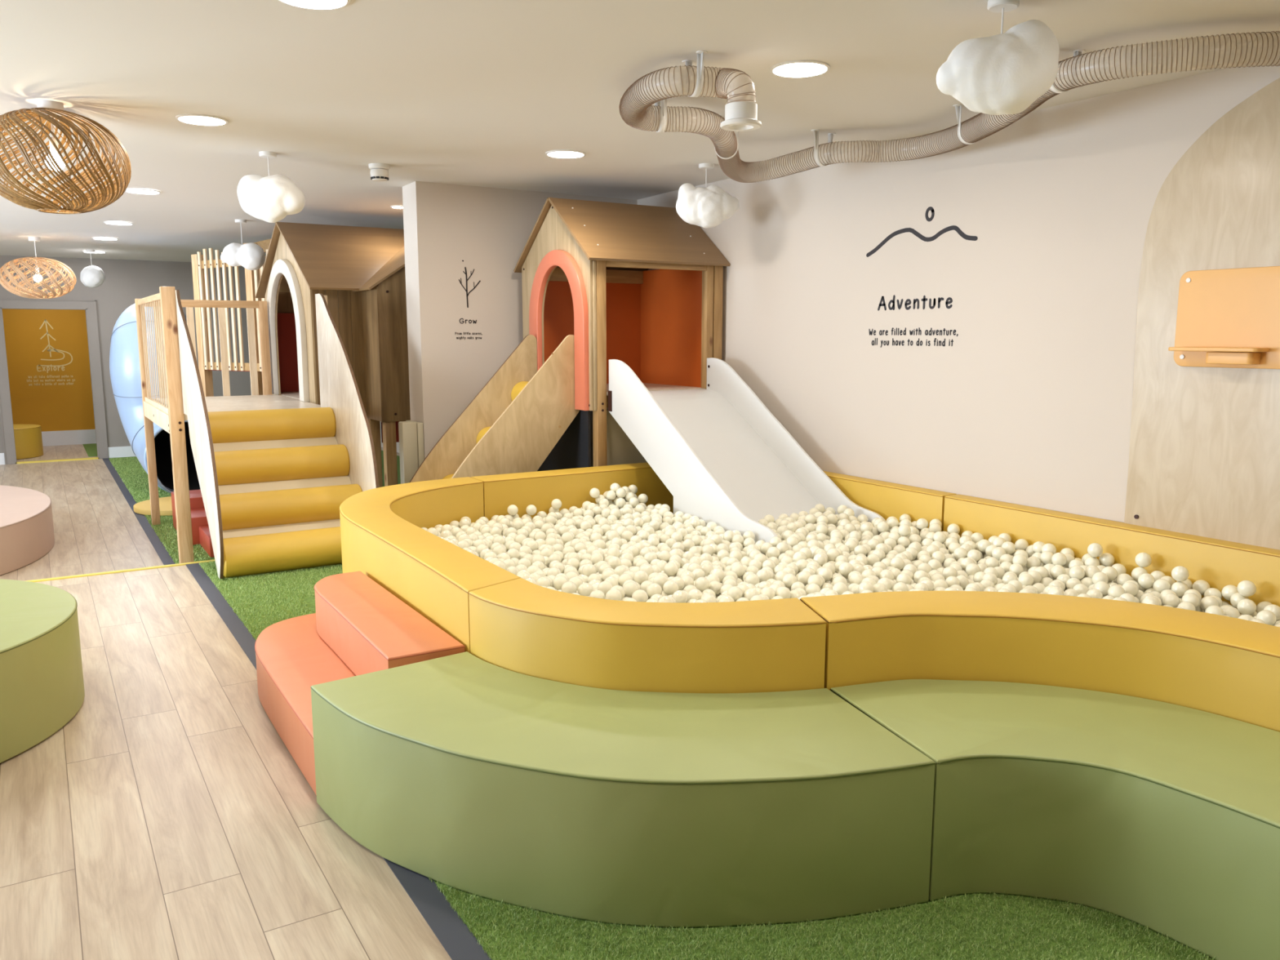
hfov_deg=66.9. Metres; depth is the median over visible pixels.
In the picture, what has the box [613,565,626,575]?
ball
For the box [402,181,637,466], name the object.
wall partition
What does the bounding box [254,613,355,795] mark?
step
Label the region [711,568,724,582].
ball
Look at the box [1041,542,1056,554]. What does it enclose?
ball
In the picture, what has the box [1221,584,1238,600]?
ball
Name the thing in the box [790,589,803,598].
ball
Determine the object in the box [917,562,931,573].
ball
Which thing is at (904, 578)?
ball
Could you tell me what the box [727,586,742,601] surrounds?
ball
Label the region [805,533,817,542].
ball
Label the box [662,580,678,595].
ball
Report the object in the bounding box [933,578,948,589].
ball
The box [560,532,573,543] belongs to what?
ball
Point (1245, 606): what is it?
ball
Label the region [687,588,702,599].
ball
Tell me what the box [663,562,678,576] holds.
ball
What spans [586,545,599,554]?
ball
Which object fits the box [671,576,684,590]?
ball
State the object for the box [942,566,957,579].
ball
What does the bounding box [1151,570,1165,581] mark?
ball
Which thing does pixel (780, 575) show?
ball
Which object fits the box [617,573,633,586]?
ball
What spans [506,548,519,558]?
ball
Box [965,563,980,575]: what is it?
ball
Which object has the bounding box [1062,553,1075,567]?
ball
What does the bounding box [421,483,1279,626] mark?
balls
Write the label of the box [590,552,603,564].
ball
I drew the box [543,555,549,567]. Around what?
ball
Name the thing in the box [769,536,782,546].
ball
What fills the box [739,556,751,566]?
ball
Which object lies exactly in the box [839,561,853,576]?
ball
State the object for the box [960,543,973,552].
ball
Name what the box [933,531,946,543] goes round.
ball
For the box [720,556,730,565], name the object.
ball
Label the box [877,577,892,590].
ball
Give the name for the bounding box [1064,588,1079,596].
ball
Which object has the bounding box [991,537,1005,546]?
ball
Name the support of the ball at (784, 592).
on the balls at (629, 511)
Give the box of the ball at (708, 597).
[701,594,716,602]
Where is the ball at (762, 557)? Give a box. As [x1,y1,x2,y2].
[753,553,766,564]
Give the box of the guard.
[398,420,424,484]
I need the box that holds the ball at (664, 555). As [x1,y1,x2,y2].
[657,550,671,562]
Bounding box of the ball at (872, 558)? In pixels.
[866,553,879,566]
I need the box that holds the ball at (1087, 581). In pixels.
[1080,577,1093,587]
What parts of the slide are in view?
panel, panel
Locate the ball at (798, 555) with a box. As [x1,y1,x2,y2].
[792,551,806,561]
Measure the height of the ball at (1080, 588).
0.067 m
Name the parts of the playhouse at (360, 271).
roof panel, panel, arch trim, panel, roof panel, post, post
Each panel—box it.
[1124,77,1279,550]
[1168,266,1279,368]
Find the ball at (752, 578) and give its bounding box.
[745,573,759,585]
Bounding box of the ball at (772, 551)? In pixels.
[766,546,780,558]
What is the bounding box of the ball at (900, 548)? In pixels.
[893,544,906,553]
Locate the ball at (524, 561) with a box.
[517,557,531,568]
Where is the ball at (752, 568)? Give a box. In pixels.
[745,564,759,573]
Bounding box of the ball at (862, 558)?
[854,555,867,564]
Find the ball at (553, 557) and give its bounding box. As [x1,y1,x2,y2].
[547,553,561,563]
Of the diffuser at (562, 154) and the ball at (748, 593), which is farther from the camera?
the diffuser at (562, 154)
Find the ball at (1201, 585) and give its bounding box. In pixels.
[1192,579,1210,595]
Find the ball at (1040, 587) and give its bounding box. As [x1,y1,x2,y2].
[1032,582,1045,593]
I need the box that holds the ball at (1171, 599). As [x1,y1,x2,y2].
[1161,593,1180,607]
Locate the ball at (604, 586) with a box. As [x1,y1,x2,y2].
[597,581,613,596]
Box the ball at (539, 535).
[533,530,546,540]
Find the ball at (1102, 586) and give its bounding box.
[1093,581,1110,596]
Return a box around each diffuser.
[95,238,115,239]
[107,222,131,224]
[127,190,157,193]
[178,115,225,124]
[284,0,346,7]
[547,151,583,157]
[773,62,826,75]
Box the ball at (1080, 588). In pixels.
[1072,583,1088,594]
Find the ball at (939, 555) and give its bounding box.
[931,551,945,563]
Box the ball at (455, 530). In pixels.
[450,526,462,536]
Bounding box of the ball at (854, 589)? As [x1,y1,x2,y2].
[850,584,859,593]
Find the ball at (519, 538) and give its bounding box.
[515,533,526,545]
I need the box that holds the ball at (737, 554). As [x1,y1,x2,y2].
[728,550,742,561]
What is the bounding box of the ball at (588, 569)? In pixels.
[582,564,596,576]
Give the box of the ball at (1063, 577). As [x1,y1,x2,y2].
[1056,573,1071,588]
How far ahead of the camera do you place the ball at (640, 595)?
3.97 m
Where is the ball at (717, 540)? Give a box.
[710,533,722,545]
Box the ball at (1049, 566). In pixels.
[1043,563,1054,572]
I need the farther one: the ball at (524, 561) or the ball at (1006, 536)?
the ball at (1006, 536)
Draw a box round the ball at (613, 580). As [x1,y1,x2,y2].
[604,576,618,586]
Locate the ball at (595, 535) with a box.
[590,532,602,542]
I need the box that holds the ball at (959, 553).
[953,547,967,559]
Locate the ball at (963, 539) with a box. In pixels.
[959,535,972,545]
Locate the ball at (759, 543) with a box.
[755,540,765,552]
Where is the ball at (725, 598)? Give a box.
[718,595,734,602]
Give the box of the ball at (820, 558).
[813,552,826,566]
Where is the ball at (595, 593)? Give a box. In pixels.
[589,590,604,599]
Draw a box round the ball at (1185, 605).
[1177,601,1195,610]
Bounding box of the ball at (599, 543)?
[593,538,605,548]
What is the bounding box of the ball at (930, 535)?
[924,531,934,541]
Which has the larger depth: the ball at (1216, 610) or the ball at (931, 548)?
the ball at (931, 548)
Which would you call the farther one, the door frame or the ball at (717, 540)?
the door frame
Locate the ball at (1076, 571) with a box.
[1068,565,1084,580]
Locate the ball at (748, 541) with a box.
[743,537,755,546]
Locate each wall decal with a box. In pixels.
[26,319,75,385]
[454,260,482,339]
[866,206,977,347]
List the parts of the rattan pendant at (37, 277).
bulb, lamp shade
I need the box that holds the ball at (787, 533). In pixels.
[782,529,794,540]
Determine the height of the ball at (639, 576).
0.067 m
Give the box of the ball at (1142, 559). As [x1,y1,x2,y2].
[1134,552,1151,567]
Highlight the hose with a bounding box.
[618,31,1279,182]
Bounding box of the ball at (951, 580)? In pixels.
[945,576,959,586]
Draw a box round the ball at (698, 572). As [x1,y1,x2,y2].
[692,568,705,580]
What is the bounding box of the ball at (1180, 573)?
[1171,565,1189,582]
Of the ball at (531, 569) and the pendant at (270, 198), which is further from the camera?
the pendant at (270, 198)
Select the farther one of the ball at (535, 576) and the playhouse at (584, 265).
the playhouse at (584, 265)
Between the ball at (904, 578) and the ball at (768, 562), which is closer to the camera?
the ball at (904, 578)
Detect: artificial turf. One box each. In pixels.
[82,443,400,563]
[200,561,1214,959]
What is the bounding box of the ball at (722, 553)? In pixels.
[716,549,728,559]
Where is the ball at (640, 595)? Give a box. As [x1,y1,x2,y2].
[631,589,648,601]
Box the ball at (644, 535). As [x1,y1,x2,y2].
[638,530,649,540]
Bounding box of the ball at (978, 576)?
[973,571,986,582]
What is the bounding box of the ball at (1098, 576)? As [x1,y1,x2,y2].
[1092,572,1108,583]
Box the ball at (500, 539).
[493,535,505,545]
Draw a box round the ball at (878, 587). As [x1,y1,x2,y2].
[873,582,887,592]
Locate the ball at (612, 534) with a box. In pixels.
[607,529,618,540]
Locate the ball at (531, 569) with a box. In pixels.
[526,564,539,573]
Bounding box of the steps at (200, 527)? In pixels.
[170,489,214,557]
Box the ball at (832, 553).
[826,548,839,561]
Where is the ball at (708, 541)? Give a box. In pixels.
[702,538,715,546]
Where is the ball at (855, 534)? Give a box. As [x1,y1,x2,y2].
[848,530,861,541]
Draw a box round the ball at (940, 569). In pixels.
[937,567,944,574]
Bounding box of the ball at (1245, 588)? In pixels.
[1236,580,1256,596]
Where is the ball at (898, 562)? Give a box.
[890,556,904,569]
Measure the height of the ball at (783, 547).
0.067 m
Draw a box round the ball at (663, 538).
[659,533,670,542]
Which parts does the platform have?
post, rail, rail, post, rail, post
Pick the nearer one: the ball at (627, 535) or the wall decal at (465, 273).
the ball at (627, 535)
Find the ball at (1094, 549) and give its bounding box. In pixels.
[1087,542,1102,557]
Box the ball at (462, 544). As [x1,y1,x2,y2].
[457,540,470,548]
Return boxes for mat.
[133,496,172,515]
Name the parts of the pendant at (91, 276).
lamp shade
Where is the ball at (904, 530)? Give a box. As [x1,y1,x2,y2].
[897,524,911,536]
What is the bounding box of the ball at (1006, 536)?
[998,533,1011,542]
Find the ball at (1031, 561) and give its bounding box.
[1026,556,1040,568]
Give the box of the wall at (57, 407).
[2,308,95,431]
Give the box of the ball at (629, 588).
[623,582,638,597]
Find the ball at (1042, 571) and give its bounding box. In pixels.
[1033,566,1048,578]
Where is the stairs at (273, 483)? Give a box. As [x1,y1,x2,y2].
[174,289,378,578]
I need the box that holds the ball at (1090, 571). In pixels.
[1084,564,1100,577]
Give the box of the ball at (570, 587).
[560,581,577,593]
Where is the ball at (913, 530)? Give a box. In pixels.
[909,526,917,533]
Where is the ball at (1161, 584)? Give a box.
[1153,578,1170,593]
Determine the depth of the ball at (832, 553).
4.84 m
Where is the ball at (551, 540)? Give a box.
[545,537,557,546]
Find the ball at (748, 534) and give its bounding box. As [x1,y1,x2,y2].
[742,530,755,540]
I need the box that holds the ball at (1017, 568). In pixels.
[1008,563,1023,577]
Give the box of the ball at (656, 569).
[651,564,661,573]
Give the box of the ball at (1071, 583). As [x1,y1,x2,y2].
[1066,577,1081,589]
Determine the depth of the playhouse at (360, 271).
7.94 m
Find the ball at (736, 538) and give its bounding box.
[732,534,743,544]
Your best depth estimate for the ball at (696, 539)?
5.33 m
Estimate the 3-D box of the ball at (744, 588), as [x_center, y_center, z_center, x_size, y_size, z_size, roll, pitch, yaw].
[0.444,0.486,4.218,0.067,0.067,0.067,-5,10,-32]
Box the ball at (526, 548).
[519,545,532,554]
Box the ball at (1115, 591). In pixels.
[1107,584,1124,597]
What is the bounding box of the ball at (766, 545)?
[760,542,773,555]
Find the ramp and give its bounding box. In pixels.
[409,334,579,482]
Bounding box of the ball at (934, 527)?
[928,523,941,533]
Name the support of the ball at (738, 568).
on the balls at (629, 511)
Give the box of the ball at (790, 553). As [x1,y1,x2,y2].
[784,550,795,558]
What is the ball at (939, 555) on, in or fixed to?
on the balls at (629, 511)
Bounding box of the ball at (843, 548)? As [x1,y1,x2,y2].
[837,544,849,553]
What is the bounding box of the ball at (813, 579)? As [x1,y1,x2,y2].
[807,574,822,587]
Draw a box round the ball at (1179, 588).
[1170,581,1188,597]
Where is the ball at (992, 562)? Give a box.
[984,556,999,567]
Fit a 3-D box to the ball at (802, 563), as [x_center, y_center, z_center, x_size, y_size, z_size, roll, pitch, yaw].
[0.793,0.419,4.733,0.067,0.067,0.067,-5,10,-32]
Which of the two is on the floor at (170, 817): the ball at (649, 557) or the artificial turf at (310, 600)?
the artificial turf at (310, 600)
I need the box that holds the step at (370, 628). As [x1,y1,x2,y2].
[314,571,465,675]
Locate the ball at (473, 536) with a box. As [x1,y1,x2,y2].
[468,533,479,540]
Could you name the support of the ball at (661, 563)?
on the balls at (629, 511)
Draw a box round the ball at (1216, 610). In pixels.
[1204,604,1224,615]
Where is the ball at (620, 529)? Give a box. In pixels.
[616,525,627,537]
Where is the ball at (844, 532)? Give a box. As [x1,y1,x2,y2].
[840,528,849,540]
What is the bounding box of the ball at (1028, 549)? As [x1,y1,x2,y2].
[1025,544,1034,556]
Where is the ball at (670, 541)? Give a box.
[665,537,676,548]
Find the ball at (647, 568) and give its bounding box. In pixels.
[639,564,653,575]
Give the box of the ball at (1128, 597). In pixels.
[1120,593,1136,602]
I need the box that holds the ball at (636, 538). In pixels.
[630,534,641,542]
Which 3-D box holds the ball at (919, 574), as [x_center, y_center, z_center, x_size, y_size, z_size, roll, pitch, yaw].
[1.306,0.452,4.507,0.067,0.067,0.067,-5,10,-32]
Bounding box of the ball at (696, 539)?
[690,534,702,546]
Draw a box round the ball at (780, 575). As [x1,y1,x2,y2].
[774,570,788,582]
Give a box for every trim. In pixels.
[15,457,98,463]
[25,559,215,582]
[102,457,175,564]
[185,563,492,959]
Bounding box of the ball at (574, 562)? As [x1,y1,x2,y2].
[566,557,579,569]
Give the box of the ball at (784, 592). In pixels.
[775,586,791,598]
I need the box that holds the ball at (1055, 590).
[1047,586,1064,595]
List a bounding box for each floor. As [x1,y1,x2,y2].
[0,444,399,581]
[0,564,452,959]
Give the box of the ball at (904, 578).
[896,573,911,584]
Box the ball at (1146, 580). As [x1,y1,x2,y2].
[1137,573,1155,588]
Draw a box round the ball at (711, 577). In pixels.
[706,573,719,582]
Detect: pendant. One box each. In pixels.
[0,100,131,213]
[0,236,76,298]
[80,249,105,287]
[220,219,265,270]
[236,151,305,222]
[675,163,739,228]
[936,0,1059,115]
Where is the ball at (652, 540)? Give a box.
[646,536,659,546]
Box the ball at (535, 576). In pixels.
[527,573,541,582]
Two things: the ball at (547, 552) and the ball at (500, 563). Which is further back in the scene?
the ball at (547, 552)
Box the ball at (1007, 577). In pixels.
[1001,573,1017,583]
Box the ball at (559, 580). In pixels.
[552,575,567,590]
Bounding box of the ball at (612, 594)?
[605,588,622,600]
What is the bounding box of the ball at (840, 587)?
[832,582,848,595]
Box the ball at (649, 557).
[644,551,657,564]
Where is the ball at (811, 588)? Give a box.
[805,583,821,595]
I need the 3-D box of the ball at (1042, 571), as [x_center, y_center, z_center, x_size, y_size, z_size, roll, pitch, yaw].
[1.861,0.435,4.502,0.067,0.067,0.067,-5,10,-32]
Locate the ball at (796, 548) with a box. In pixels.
[791,544,803,552]
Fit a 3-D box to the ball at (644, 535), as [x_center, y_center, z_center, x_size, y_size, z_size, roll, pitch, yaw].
[0.023,0.311,5.344,0.067,0.067,0.067,-5,10,-32]
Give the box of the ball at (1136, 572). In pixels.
[1131,567,1147,582]
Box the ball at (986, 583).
[980,578,994,588]
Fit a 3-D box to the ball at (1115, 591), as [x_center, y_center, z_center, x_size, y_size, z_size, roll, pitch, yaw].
[2.026,0.480,4.122,0.067,0.067,0.067,-5,10,-32]
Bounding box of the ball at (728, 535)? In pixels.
[723,530,734,542]
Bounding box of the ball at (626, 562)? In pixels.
[620,558,631,568]
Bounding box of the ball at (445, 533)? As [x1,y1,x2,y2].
[440,529,452,537]
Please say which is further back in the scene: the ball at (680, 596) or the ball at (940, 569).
the ball at (940, 569)
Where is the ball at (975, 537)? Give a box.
[970,532,983,542]
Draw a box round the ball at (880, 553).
[871,548,884,561]
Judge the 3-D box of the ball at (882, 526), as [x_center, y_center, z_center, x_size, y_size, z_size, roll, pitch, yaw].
[1.362,0.265,5.439,0.067,0.067,0.067,-5,10,-32]
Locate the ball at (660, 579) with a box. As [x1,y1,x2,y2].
[653,573,667,589]
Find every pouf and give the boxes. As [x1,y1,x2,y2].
[0,484,54,575]
[0,578,84,763]
[13,424,43,459]
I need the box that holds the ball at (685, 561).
[680,558,688,568]
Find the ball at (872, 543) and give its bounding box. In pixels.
[866,538,879,550]
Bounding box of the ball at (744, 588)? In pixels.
[736,583,748,597]
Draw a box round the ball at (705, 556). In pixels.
[699,552,712,562]
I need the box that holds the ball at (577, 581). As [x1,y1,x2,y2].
[568,576,582,591]
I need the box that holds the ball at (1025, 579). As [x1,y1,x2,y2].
[1017,573,1033,586]
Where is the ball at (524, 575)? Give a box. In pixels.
[517,572,528,579]
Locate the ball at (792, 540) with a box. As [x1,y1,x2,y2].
[786,535,798,546]
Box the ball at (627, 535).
[621,530,633,542]
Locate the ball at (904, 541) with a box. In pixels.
[897,536,910,548]
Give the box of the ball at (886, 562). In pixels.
[880,558,891,567]
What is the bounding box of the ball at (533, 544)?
[525,539,538,551]
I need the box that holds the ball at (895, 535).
[888,531,900,543]
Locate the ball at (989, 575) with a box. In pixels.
[982,572,997,585]
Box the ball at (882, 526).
[876,520,888,533]
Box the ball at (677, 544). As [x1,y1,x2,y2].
[671,542,684,551]
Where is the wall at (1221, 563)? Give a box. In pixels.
[823,471,1279,613]
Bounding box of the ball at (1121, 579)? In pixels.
[1115,573,1132,585]
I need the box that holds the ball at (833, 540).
[828,536,841,545]
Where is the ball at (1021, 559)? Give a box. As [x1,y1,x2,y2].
[1012,554,1026,567]
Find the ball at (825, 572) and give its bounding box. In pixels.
[817,567,832,582]
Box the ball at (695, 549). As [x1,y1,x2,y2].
[688,546,701,554]
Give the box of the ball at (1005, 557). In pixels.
[999,553,1013,564]
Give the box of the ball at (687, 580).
[681,575,693,588]
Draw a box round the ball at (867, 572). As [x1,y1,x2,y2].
[861,568,875,577]
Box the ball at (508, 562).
[502,558,515,568]
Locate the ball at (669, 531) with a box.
[664,528,675,537]
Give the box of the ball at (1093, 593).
[1086,588,1102,598]
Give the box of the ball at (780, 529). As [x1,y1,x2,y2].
[776,525,787,535]
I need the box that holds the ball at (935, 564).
[928,559,941,569]
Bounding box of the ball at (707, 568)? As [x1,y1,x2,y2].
[700,563,713,576]
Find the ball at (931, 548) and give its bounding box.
[925,544,939,556]
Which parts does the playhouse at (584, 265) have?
panel, arch trim, roof panel, panel, post, padded panel, roof panel, panel, post, post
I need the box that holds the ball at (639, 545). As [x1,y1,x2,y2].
[633,542,644,553]
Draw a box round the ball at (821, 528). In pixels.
[815,524,827,534]
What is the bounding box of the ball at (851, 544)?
[844,539,857,551]
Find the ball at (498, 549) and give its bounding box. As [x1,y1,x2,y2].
[492,545,505,555]
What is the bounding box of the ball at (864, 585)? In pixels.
[857,581,873,593]
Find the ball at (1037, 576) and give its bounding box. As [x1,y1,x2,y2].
[1027,570,1041,585]
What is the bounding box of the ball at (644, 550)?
[640,546,652,556]
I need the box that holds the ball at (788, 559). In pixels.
[780,555,793,563]
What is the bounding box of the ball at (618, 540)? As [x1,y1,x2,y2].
[610,537,622,546]
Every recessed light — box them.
[83,250,106,253]
[92,237,118,239]
[103,221,133,225]
[125,188,160,194]
[175,113,227,125]
[278,0,351,9]
[390,205,403,208]
[545,149,586,158]
[769,59,830,77]
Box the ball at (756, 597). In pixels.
[750,595,764,600]
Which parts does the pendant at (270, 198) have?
lamp shade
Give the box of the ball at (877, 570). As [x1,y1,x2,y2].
[871,566,883,579]
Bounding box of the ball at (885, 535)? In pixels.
[880,531,889,539]
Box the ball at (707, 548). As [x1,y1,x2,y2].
[701,544,713,555]
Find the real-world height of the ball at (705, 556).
0.067 m
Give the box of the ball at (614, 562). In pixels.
[607,555,621,568]
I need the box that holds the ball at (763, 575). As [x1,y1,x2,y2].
[755,568,770,582]
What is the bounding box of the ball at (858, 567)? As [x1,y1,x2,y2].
[853,564,865,573]
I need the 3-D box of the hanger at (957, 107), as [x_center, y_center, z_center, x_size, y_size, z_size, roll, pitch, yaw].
[1.614,-1.733,4.731,0.187,0.180,0.044,-1,9,-7]
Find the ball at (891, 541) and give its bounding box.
[884,537,896,550]
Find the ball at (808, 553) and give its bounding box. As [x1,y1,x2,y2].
[799,546,812,559]
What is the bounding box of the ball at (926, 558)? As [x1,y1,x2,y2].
[918,554,931,563]
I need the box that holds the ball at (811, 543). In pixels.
[806,539,819,548]
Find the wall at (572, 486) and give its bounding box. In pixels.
[471,462,673,520]
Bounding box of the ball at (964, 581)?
[956,575,968,589]
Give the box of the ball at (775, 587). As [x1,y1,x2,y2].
[769,584,780,592]
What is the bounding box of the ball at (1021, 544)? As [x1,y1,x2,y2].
[1014,538,1028,550]
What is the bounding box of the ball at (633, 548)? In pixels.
[626,545,639,556]
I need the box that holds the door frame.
[0,298,108,464]
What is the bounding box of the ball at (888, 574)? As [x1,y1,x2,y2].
[879,569,893,580]
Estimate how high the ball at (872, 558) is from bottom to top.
0.067 m
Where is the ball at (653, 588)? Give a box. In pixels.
[646,582,662,597]
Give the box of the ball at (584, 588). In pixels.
[577,582,593,595]
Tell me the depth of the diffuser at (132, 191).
7.35 m
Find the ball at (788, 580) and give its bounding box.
[782,573,797,588]
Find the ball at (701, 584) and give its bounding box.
[694,577,709,591]
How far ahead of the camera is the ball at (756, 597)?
4.02 m
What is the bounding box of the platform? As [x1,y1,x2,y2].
[134,286,320,563]
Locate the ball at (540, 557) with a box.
[531,554,545,564]
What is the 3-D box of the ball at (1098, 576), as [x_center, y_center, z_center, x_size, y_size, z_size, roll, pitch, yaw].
[2.050,0.443,4.319,0.067,0.067,0.067,-5,10,-32]
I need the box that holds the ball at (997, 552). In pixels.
[991,546,1005,559]
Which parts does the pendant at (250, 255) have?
lamp shade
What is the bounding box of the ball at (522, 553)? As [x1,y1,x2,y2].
[518,551,527,559]
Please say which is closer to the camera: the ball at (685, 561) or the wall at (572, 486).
the ball at (685, 561)
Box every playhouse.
[255,222,410,487]
[513,197,730,471]
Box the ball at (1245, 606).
[1236,598,1256,615]
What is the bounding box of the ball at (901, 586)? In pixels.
[893,582,908,591]
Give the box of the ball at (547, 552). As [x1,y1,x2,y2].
[540,547,552,556]
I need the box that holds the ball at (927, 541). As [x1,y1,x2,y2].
[921,537,933,546]
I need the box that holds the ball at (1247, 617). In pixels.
[1237,614,1254,620]
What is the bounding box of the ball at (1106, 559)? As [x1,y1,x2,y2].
[1098,552,1114,566]
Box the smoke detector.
[368,163,390,182]
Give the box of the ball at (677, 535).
[671,531,683,542]
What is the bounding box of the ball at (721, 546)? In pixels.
[715,542,728,553]
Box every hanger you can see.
[654,91,669,132]
[681,50,706,97]
[708,115,739,159]
[811,128,835,166]
[952,104,986,144]
[1049,48,1085,93]
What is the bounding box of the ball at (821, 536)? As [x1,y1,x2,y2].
[816,533,827,542]
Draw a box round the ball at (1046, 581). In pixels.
[1040,577,1053,586]
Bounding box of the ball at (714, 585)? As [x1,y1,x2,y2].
[708,580,721,595]
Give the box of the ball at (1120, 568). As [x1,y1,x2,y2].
[1111,563,1126,575]
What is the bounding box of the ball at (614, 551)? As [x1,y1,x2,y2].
[607,546,620,557]
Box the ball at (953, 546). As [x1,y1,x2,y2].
[948,542,960,554]
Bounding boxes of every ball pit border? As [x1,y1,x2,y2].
[338,476,1279,732]
[468,577,826,693]
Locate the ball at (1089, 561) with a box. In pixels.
[1084,556,1099,566]
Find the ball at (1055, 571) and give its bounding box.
[1049,564,1066,578]
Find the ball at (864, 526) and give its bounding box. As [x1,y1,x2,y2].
[860,522,872,533]
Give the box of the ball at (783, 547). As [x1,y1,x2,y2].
[776,542,789,554]
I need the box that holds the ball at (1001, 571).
[994,566,1005,579]
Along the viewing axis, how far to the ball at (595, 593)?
4.02 m
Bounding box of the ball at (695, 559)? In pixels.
[688,555,702,564]
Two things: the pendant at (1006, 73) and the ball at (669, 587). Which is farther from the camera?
the ball at (669, 587)
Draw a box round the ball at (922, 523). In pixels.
[915,518,928,529]
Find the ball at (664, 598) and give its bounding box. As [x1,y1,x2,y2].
[657,595,673,602]
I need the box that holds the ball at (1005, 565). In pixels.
[999,561,1012,572]
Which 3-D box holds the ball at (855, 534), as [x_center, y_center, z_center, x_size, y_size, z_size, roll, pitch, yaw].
[1.163,0.308,5.245,0.067,0.067,0.067,-5,10,-32]
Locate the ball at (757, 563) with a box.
[748,559,762,569]
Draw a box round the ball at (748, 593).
[743,588,759,600]
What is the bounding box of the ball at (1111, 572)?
[1101,566,1117,581]
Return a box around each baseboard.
[0,445,136,464]
[41,429,96,446]
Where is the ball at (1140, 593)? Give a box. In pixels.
[1134,589,1144,601]
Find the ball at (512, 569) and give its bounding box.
[506,565,519,575]
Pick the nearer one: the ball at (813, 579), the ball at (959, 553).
the ball at (813, 579)
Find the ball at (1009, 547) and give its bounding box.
[1001,541,1015,554]
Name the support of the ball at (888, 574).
on the balls at (629, 511)
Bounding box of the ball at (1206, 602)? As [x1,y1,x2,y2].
[1200,595,1218,610]
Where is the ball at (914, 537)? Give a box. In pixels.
[908,533,921,543]
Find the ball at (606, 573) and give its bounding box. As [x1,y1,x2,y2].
[601,568,615,581]
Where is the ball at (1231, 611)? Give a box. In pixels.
[1222,606,1239,617]
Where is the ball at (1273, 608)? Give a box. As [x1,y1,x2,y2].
[1263,604,1279,620]
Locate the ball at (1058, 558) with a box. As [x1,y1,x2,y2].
[1051,552,1066,565]
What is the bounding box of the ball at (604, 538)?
[602,535,608,543]
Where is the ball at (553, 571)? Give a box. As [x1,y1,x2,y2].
[546,567,560,575]
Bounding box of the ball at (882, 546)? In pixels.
[875,542,888,555]
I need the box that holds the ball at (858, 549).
[853,545,866,555]
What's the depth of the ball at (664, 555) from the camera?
4.83 m
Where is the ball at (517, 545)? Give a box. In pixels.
[508,542,521,551]
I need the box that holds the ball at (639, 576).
[633,570,648,585]
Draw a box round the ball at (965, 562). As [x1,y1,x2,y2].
[960,557,974,570]
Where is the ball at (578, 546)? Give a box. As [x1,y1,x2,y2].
[573,542,586,552]
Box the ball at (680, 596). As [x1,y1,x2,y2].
[671,590,687,602]
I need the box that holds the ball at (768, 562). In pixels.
[762,559,775,571]
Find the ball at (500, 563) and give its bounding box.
[493,560,506,569]
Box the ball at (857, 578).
[848,573,863,584]
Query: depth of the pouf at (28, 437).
13.10 m
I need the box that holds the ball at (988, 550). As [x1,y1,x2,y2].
[985,545,996,556]
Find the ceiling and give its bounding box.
[0,0,1279,262]
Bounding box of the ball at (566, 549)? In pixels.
[562,546,575,555]
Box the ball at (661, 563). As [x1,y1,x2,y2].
[655,560,667,570]
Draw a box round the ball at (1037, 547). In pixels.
[1031,541,1044,552]
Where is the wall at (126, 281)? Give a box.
[0,255,251,464]
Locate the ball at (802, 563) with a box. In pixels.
[795,559,808,572]
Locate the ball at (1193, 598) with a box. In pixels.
[1181,592,1199,608]
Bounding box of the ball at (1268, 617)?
[1256,609,1276,625]
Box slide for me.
[608,357,886,548]
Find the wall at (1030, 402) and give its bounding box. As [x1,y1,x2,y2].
[380,56,1279,522]
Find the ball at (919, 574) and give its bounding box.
[913,569,928,583]
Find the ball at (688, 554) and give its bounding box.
[682,551,694,559]
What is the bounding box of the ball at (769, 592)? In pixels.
[760,586,775,599]
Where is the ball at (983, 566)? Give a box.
[977,563,987,572]
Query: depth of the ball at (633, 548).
4.96 m
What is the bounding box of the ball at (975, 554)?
[967,549,981,562]
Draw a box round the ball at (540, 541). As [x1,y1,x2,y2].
[535,538,545,545]
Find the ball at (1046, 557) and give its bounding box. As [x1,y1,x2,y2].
[1040,551,1053,564]
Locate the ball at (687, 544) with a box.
[682,538,694,551]
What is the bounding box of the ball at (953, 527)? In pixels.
[946,523,959,533]
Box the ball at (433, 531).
[426,527,438,536]
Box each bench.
[310,651,935,927]
[830,679,1279,959]
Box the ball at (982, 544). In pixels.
[977,539,991,552]
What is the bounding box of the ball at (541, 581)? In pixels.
[535,576,551,586]
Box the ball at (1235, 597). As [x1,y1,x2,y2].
[1230,592,1248,608]
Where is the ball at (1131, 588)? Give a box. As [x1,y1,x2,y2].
[1121,582,1138,595]
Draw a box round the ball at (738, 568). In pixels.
[730,563,745,577]
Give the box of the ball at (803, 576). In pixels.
[797,570,811,585]
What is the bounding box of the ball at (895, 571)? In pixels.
[889,568,901,579]
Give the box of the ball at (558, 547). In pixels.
[552,543,564,552]

